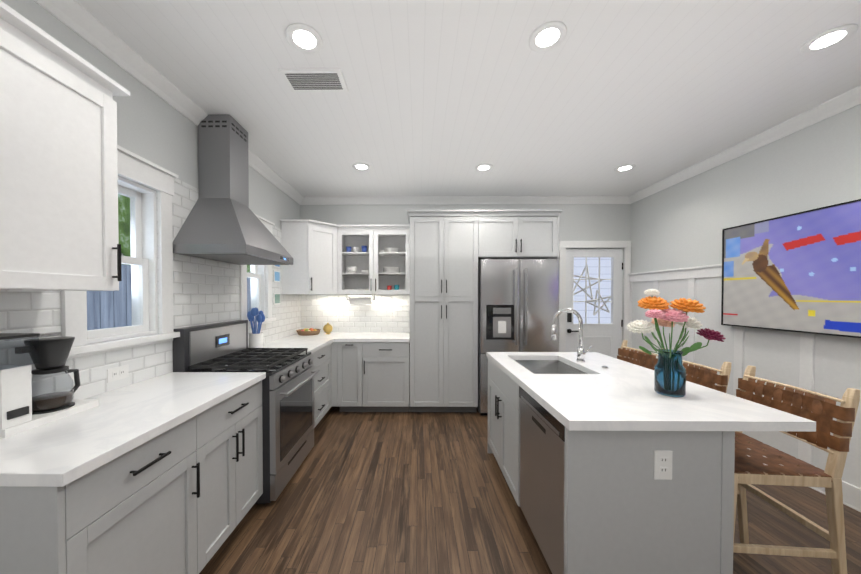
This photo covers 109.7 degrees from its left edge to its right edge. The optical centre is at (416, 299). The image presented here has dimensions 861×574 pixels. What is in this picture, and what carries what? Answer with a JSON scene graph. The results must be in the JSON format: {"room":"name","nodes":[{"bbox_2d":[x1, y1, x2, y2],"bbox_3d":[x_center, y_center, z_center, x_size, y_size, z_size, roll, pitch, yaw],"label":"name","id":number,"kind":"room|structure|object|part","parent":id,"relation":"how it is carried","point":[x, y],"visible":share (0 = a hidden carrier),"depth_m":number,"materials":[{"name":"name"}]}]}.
{"room":"kitchen","nodes":[
{"label":"kitchen","id":0,"kind":"room"},
{"bbox_2d":[1,0,299,342],"bbox_3d":[-1.738,0.018,1.043,0.150,2.800,6.770,0,1,1],"label":"wall","id":1,"kind":"structure","parent":0,"point":[153,127],"depth_m":1.90,"materials":[{"name":"grey paint"}]},
{"bbox_2d":[0,0,129,290],"bbox_3d":[-1.470,-0.482,0.909,0.369,0.895,0.920,0,1,1],"label":"upper cabinet","id":2,"kind":"object","parent":1,"relation":"attached to","point":[58,177],"visible":1,"depth_m":1.11,"materials":[{"name":"white wood"}]},
{"bbox_2d":[61,145,179,359],"bbox_3d":[-1.700,-0.280,1.714,0.213,1.111,0.670,0,1,1],"label":"window","id":3,"kind":"structure","parent":1,"relation":"in","point":[142,260],"depth_m":1.88,"materials":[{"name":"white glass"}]},
{"bbox_2d":[0,175,300,398],"bbox_3d":[-1.659,-0.162,1.040,0.008,1.320,6.470,0,1,1],"label":"wall tiles","id":4,"kind":"structure","parent":1,"relation":"attached to","point":[206,291],"depth_m":2.01,"materials":[{"name":"white tile"}]},
{"bbox_2d":[107,365,128,382],"bbox_3d":[-1.646,0.405,1.673,0.008,0.072,0.116,0,1,1],"label":"outlet","id":5,"kind":"object","parent":4,"relation":"attached to","point":[117,373],"visible":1,"depth_m":1.67,"materials":[{"name":"white plastic"}]},
{"bbox_2d":[273,270,279,281],"bbox_3d":[-1.625,-0.274,3.529,0.013,0.130,0.150,0,1,1],"label":"picture","id":6,"kind":"object","parent":4,"relation":"attached to","point":[276,276],"visible":0.98,"depth_m":3.51},
{"bbox_2d":[273,293,279,304],"bbox_3d":[-1.625,-0.014,3.532,0.013,0.130,0.150,0,1,1],"label":"picture","id":7,"kind":"object","parent":4,"relation":"attached to","point":[276,298],"visible":1,"depth_m":3.51},
{"bbox_2d":[34,0,305,204],"bbox_3d":[-1.620,-1.339,1.024,0.085,0.085,6.470,0,1,1],"label":"crown molding","id":8,"kind":"structure","parent":1,"relation":"attached to","point":[75,16],"depth_m":1.72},
{"bbox_2d":[173,114,292,264],"bbox_3d":[-1.386,-0.855,2.405,0.508,1.079,0.760,0,1,1],"label":"hood chimney","id":9,"kind":"object","parent":1,"relation":"attached to","point":[223,223],"visible":1,"depth_m":2.28,"materials":[{"name":"silver metal"}]},
{"bbox_2d":[239,214,275,326],"bbox_3d":[-1.687,-0.298,3.094,0.213,1.111,0.630,0,1,1],"label":"window","id":10,"kind":"structure","parent":1,"relation":"in","point":[256,274],"depth_m":3.27,"materials":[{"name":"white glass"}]},
{"bbox_2d":[280,219,337,293],"bbox_3d":[-1.325,-0.522,3.947,0.601,0.895,0.638,0,1,1],"label":"upper cabinet","id":11,"kind":"object","parent":1,"relation":"attached to","point":[309,246],"visible":0.96,"depth_m":3.67,"materials":[{"name":"white wood"}]},
{"bbox_2d":[300,204,630,341],"bbox_3d":[0.678,-0.025,4.330,4.920,2.800,0.150,0,1,1],"label":"wall","id":12,"kind":"structure","parent":0,"point":[594,222],"depth_m":4.23,"materials":[{"name":"grey paint"}]},
{"bbox_2d":[301,294,409,331],"bbox_3d":[-0.850,0.189,4.269,1.549,0.535,0.008,0,1,1],"label":"wall tile","id":13,"kind":"structure","parent":12,"relation":"attached to","point":[317,310],"depth_m":4.26,"materials":[{"name":"white tile"}]},
{"bbox_2d":[333,311,337,318],"bbox_3d":[-1.133,0.206,4.264,0.072,0.116,0.008,0,1,1],"label":"outlet","id":14,"kind":"object","parent":13,"relation":"attached to","point":[335,314],"visible":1,"depth_m":4.26,"materials":[{"name":"white plastic"}]},
{"bbox_2d":[390,311,394,318],"bbox_3d":[-0.333,0.206,4.256,0.072,0.116,0.008,0,1,1],"label":"outlet","id":15,"kind":"object","parent":13,"relation":"attached to","point":[392,314],"visible":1,"depth_m":4.25,"materials":[{"name":"white plastic"}]},
{"bbox_2d":[346,294,375,303],"bbox_3d":[-0.749,-0.011,4.099,0.390,0.131,0.112,0,1,1],"label":"paper towel holder","id":16,"kind":"object","parent":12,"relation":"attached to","point":[360,299],"visible":1,"depth_m":4.05,"materials":[{"name":"white paper"}]},
{"bbox_2d":[337,224,409,293],"bbox_3d":[-0.551,-0.524,4.074,0.944,0.895,0.369,0,1,1],"label":"upper cabinet","id":17,"kind":"object","parent":12,"relation":"attached to","point":[373,260],"visible":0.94,"depth_m":4.08,"materials":[{"name":"white wood"}]},
{"bbox_2d":[346,246,366,251],"bbox_3d":[-0.807,-0.681,4.102,0.285,0.100,0.093,0,1,1],"label":"cups","id":18,"kind":"object","parent":17,"relation":"in","point":[364,248],"depth_m":4.08,"materials":[{"name":"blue ceramic"}]},
{"bbox_2d":[347,267,368,272],"bbox_3d":[-0.784,-0.405,4.117,0.320,0.086,0.140,0,1,-2],"label":"bowls","id":19,"kind":"object","parent":17,"relation":"in","point":[349,269],"depth_m":4.06,"materials":[{"name":"white ceramic"}]},
{"bbox_2d":[379,247,398,251],"bbox_3d":[-0.371,-0.664,4.099,0.272,0.066,0.198,0,1,-8],"label":"plate","id":20,"kind":"object","parent":17,"relation":"in","point":[390,249],"depth_m":4.02,"materials":[{"name":"white ceramic"}]},
{"bbox_2d":[383,267,399,272],"bbox_3d":[-0.334,-0.400,4.108,0.227,0.078,0.227,0,1,-8],"label":"plate","id":21,"kind":"object","parent":17,"relation":"in","point":[388,269],"depth_m":4.03,"materials":[{"name":"white ceramic"}]},
{"bbox_2d":[387,285,398,289],"bbox_3d":[-0.314,-0.150,4.111,0.165,0.110,0.065,0,1,1],"label":"cups","id":22,"kind":"object","parent":17,"relation":"in","point":[396,287],"depth_m":4.08,"materials":[{"name":"multicoloured ceramic"}]},
{"bbox_2d":[306,195,629,204],"bbox_3d":[0.677,-1.381,4.195,4.440,0.085,0.085,0,1,1],"label":"crown molding","id":23,"kind":"structure","parent":12,"relation":"attached to","point":[392,200],"depth_m":4.19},
{"bbox_2d":[565,249,622,358],"bbox_3d":[2.495,0.324,4.288,0.812,2.092,0.138,0,1,1],"label":"entry door","id":24,"kind":"structure","parent":12,"relation":"in","point":[605,339],"depth_m":4.27,"materials":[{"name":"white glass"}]},
{"bbox_2d":[559,241,630,357],"bbox_3d":[2.493,0.276,4.305,0.984,2.200,0.174,0,1,1],"label":"door frame","id":25,"kind":"structure","parent":12,"relation":"attached to","point":[564,245],"depth_m":4.21,"materials":[{"name":"white wood"}]},
{"bbox_2d":[76,0,860,196],"bbox_3d":[0.647,-1.431,1.002,4.920,0.100,6.770,0,1,1],"label":"ceiling","id":26,"kind":"structure","parent":0,"point":[443,97],"depth_m":1.93,"materials":[{"name":"white paint"}]},
{"bbox_2d":[286,23,322,53],"bbox_3d":[-0.593,-1.383,1.609,0.184,0.012,0.184,0,1,1],"label":"recessed light","id":27,"kind":"object","parent":26,"relation":"in","point":[301,39],"visible":1,"depth_m":1.60,"materials":[{"name":"white"}]},
{"bbox_2d":[278,68,348,92],"bbox_3d":[-0.641,-1.386,1.920,0.380,0.015,0.200,0,1,1],"label":"ceiling vent","id":28,"kind":"object","parent":26,"relation":"in","point":[317,80],"visible":1,"depth_m":1.90,"materials":[{"name":"white metal"}]},
{"bbox_2d":[353,163,369,170],"bbox_3d":[-0.578,-1.404,3.199,0.184,0.012,0.184,0,1,1],"label":"recessed light","id":29,"kind":"object","parent":26,"relation":"in","point":[361,166],"visible":0.98,"depth_m":3.18,"materials":[{"name":"white"}]},
{"bbox_2d":[475,163,492,171],"bbox_3d":[0.718,-1.404,3.217,0.184,0.012,0.184,0,1,1],"label":"recessed light","id":30,"kind":"object","parent":26,"relation":"in","point":[482,167],"visible":0.98,"depth_m":3.21,"materials":[{"name":"white"}]},
{"bbox_2d":[529,21,566,51],"bbox_3d":[0.692,-1.383,1.597,0.184,0.012,0.184,0,1,1],"label":"recessed light","id":31,"kind":"object","parent":26,"relation":"in","point":[547,36],"visible":1,"depth_m":1.59,"materials":[{"name":"white"}]},
{"bbox_2d":[615,164,635,171],"bbox_3d":[2.228,-1.405,3.233,0.184,0.012,0.184,0,1,1],"label":"recessed light","id":32,"kind":"object","parent":26,"relation":"in","point":[627,167],"visible":0.98,"depth_m":3.23,"materials":[{"name":"white"}]},
{"bbox_2d":[800,24,857,53],"bbox_3d":[2.192,-1.383,1.613,0.184,0.012,0.184,0,1,1],"label":"recessed light","id":33,"kind":"object","parent":26,"relation":"in","point":[823,41],"visible":1,"depth_m":1.60,"materials":[{"name":"white"}]},
{"bbox_2d":[199,406,860,573],"bbox_3d":[0.647,1.468,1.040,4.920,0.100,6.770,0,1,1],"label":"floor","id":34,"kind":"structure","parent":0,"point":[396,492],"depth_m":1.98,"materials":[{"name":"brown wood"}]},
{"bbox_2d":[0,416,199,573],"bbox_3d":[-1.333,0.977,1.164,0.649,0.880,0.550,0,1,1],"label":"base cabinet","id":35,"kind":"object","parent":34,"relation":"on","point":[134,511],"visible":0.85,"depth_m":1.06,"materials":[{"name":"grey wood"}]},
{"bbox_2d":[196,380,262,573],"bbox_3d":[-1.327,0.969,1.742,0.649,0.880,0.605,0,1,1],"label":"base cabinet","id":36,"kind":"object","parent":34,"relation":"on","point":[229,444],"visible":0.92,"depth_m":1.67,"materials":[{"name":"grey wood"}]},
{"bbox_2d":[0,372,265,486],"bbox_3d":[-1.336,0.513,1.457,0.643,0.040,1.162,0,1,1],"label":"countertop","id":37,"kind":"structure","parent":36,"relation":"on","point":[113,425],"depth_m":1.19,"materials":[{"name":"white stone"}]},
{"bbox_2d":[0,332,98,437],"bbox_3d":[-1.564,0.313,1.246,0.165,0.365,0.330,0,1,1],"label":"coffee maker","id":38,"kind":"object","parent":37,"relation":"on","point":[22,409],"visible":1,"depth_m":1.23,"materials":[{"name":"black plastic"}]},
{"bbox_2d":[173,320,319,503],"bbox_3d":[-1.259,0.795,2.425,0.763,1.210,0.760,0,1,1],"label":"gas range","id":39,"kind":"object","parent":34,"relation":"on","point":[288,414],"visible":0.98,"depth_m":2.23,"materials":[{"name":"metal"}]},
{"bbox_2d":[312,343,331,427],"bbox_3d":[-1.313,0.950,3.231,0.649,0.880,0.835,0,1,1],"label":"base cabinet","id":40,"kind":"object","parent":34,"relation":"on","point":[322,385],"visible":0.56,"depth_m":3.30,"materials":[{"name":"grey wood"}]},
{"bbox_2d":[331,342,363,411],"bbox_3d":[-1.140,0.941,3.938,0.988,0.880,0.649,0,1,1],"label":"base cabinet","id":41,"kind":"object","parent":34,"relation":"on","point":[347,377],"visible":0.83,"depth_m":3.65,"materials":[{"name":"grey wood"}]},
{"bbox_2d":[263,332,409,353],"bbox_3d":[-0.860,0.486,3.535,1.555,0.040,1.463,0,1,1],"label":"countertop","id":42,"kind":"structure","parent":41,"relation":"on","point":[314,343],"depth_m":3.63,"materials":[{"name":"white stone"}]},
{"bbox_2d":[247,307,264,347],"bbox_3d":[-1.542,0.273,2.914,0.161,0.402,0.126,0,1,1],"label":"utensil crock","id":43,"kind":"object","parent":42,"relation":"on","point":[256,338],"visible":0.92,"depth_m":2.88,"materials":[{"name":"white ceramic"}]},
{"bbox_2d":[296,328,320,335],"bbox_3d":[-1.435,0.418,4.041,0.310,0.082,0.310,0,1,1],"label":"fruit tray","id":44,"kind":"object","parent":42,"relation":"on","point":[306,332],"visible":1,"depth_m":3.95,"materials":[{"name":"wicker"}]},
{"bbox_2d":[323,323,332,333],"bbox_3d":[-1.190,0.381,4.078,0.124,0.154,0.124,0,1,1],"label":"ornament","id":45,"kind":"object","parent":42,"relation":"on","point":[327,328],"visible":1,"depth_m":4.04,"materials":[{"name":"yellow"}]},
{"bbox_2d":[362,341,409,411],"bbox_3d":[-0.363,0.941,3.930,0.565,0.880,0.649,0,1,1],"label":"base cabinet","id":46,"kind":"object","parent":34,"relation":"on","point":[386,374],"visible":0.98,"depth_m":3.65,"materials":[{"name":"grey wood"}]},
{"bbox_2d":[407,209,562,411],"bbox_3d":[0.814,0.153,3.918,1.840,2.455,0.669,0,1,1],"label":"pantry cabinet","id":47,"kind":"object","parent":34,"relation":"on","point":[450,249],"visible":0.98,"depth_m":3.62,"materials":[{"name":"white wood"}]},
{"bbox_2d":[477,258,558,414],"bbox_3d":[1.213,0.443,3.855,0.906,1.878,0.763,0,1,1],"label":"refrigerator","id":48,"kind":"object","parent":34,"relation":"on","point":[518,304],"visible":0.65,"depth_m":3.52,"materials":[{"name":"silver metal"}]},
{"bbox_2d":[519,386,564,573],"bbox_3d":[0.958,0.975,1.605,0.638,0.872,0.588,0,1,1],"label":"dishwasher","id":49,"kind":"object","parent":34,"relation":"on","point":[542,450],"visible":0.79,"depth_m":1.54,"materials":[{"name":"silver metal"}]},
{"bbox_2d":[617,340,662,369],"bbox_3d":[1.623,0.881,2.518,0.534,1.035,0.465,0,1,1],"label":"bar stool","id":50,"kind":"object","parent":34,"relation":"on","point":[646,360],"visible":0.19,"depth_m":2.54,"materials":[{"name":"brown leather"}]},
{"bbox_2d":[486,352,815,573],"bbox_3d":[1.124,0.946,2.009,1.024,0.920,1.530,0,1,1],"label":"kitchen island","id":51,"kind":"object","parent":34,"relation":"on","point":[648,502],"depth_m":1.28,"materials":[{"name":"grey wood"}]},
{"bbox_2d":[551,308,591,362],"bbox_3d":[1.208,0.271,2.354,0.322,0.420,0.060,0,1,1],"label":"pull-down faucet","id":52,"kind":"object","parent":51,"relation":"on","point":[581,353],"visible":1,"depth_m":2.34,"materials":[{"name":"silver metal"}]},
{"bbox_3d":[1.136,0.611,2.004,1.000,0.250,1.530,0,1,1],"label":"kitchen island top","id":53,"kind":"part","parent":51,"relation":"part of","materials":[{"name":"white stone"}]},
{"bbox_2d":[654,349,685,396],"bbox_3d":[1.327,0.379,1.584,0.128,0.225,0.128,0,1,1],"label":"flower vase","id":54,"kind":"object","parent":51,"relation":"on","point":[669,376],"visible":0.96,"depth_m":1.54,"materials":[{"name":"teal glass"}]},
{"bbox_2d":[627,289,725,356],"bbox_3d":[1.340,0.205,1.588,0.469,0.532,0.214,0,1,1],"label":"flowers","id":55,"kind":"object","parent":54,"relation":"in","point":[668,317],"visible":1,"depth_m":1.56,"materials":[{"name":"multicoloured plant"}]},
{"bbox_2d":[682,360,730,392],"bbox_3d":[1.619,0.888,2.043,0.534,1.035,0.465,0,1,1],"label":"bar stool","id":56,"kind":"object","parent":34,"relation":"on","point":[707,376],"visible":0.08,"depth_m":1.89,"materials":[{"name":"brown leather"}]},
{"bbox_2d":[733,365,859,573],"bbox_3d":[1.634,0.894,1.536,0.534,1.035,0.465,0,1,5],"label":"bar stool","id":57,"kind":"object","parent":34,"relation":"on","point":[825,410],"visible":0.65,"depth_m":1.34,"materials":[{"name":"brown leather"}]},
{"bbox_2d":[630,104,860,272],"bbox_3d":[3.032,0.019,0.998,0.150,2.800,6.770,0,1,1],"label":"wall","id":58,"kind":"structure","parent":0,"point":[683,224],"depth_m":2.72,"materials":[{"name":"grey paint"}]},
{"bbox_2d":[628,264,860,511],"bbox_3d":[2.937,0.548,1.006,0.040,1.742,6.470,0,1,1],"label":"wainscoting","id":59,"kind":"structure","parent":58,"relation":"attached to","point":[829,365],"depth_m":2.56,"materials":[{"name":"white wood"}]},
{"bbox_2d":[630,85,860,203],"bbox_3d":[2.914,-1.339,0.982,0.085,0.085,6.470,0,1,1],"label":"crown molding","id":60,"kind":"structure","parent":58,"relation":"attached to","point":[851,98],"depth_m":2.53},
{"bbox_2d":[721,199,860,337],"bbox_3d":[2.903,-0.205,2.092,0.041,0.904,1.544,0,1,1],"label":"abstract painting","id":61,"kind":"object","parent":58,"relation":"attached to","point":[800,272],"visible":1,"depth_m":2.30,"materials":[{"name":"fabric"}]},
{"label":"outside","id":62,"kind":"structure","parent":0,"visible":0},
{"bbox_2d":[87,194,250,329],"bbox_3d":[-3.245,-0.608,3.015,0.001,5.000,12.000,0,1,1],"label":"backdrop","id":63,"kind":"structure","parent":62,"point":[118,311],"depth_m":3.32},
{"bbox_2d":[573,257,610,323],"bbox_3d":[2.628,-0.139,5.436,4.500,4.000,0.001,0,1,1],"label":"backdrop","id":64,"kind":"structure","parent":62,"point":[579,264],"depth_m":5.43,"materials":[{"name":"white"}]}
]}

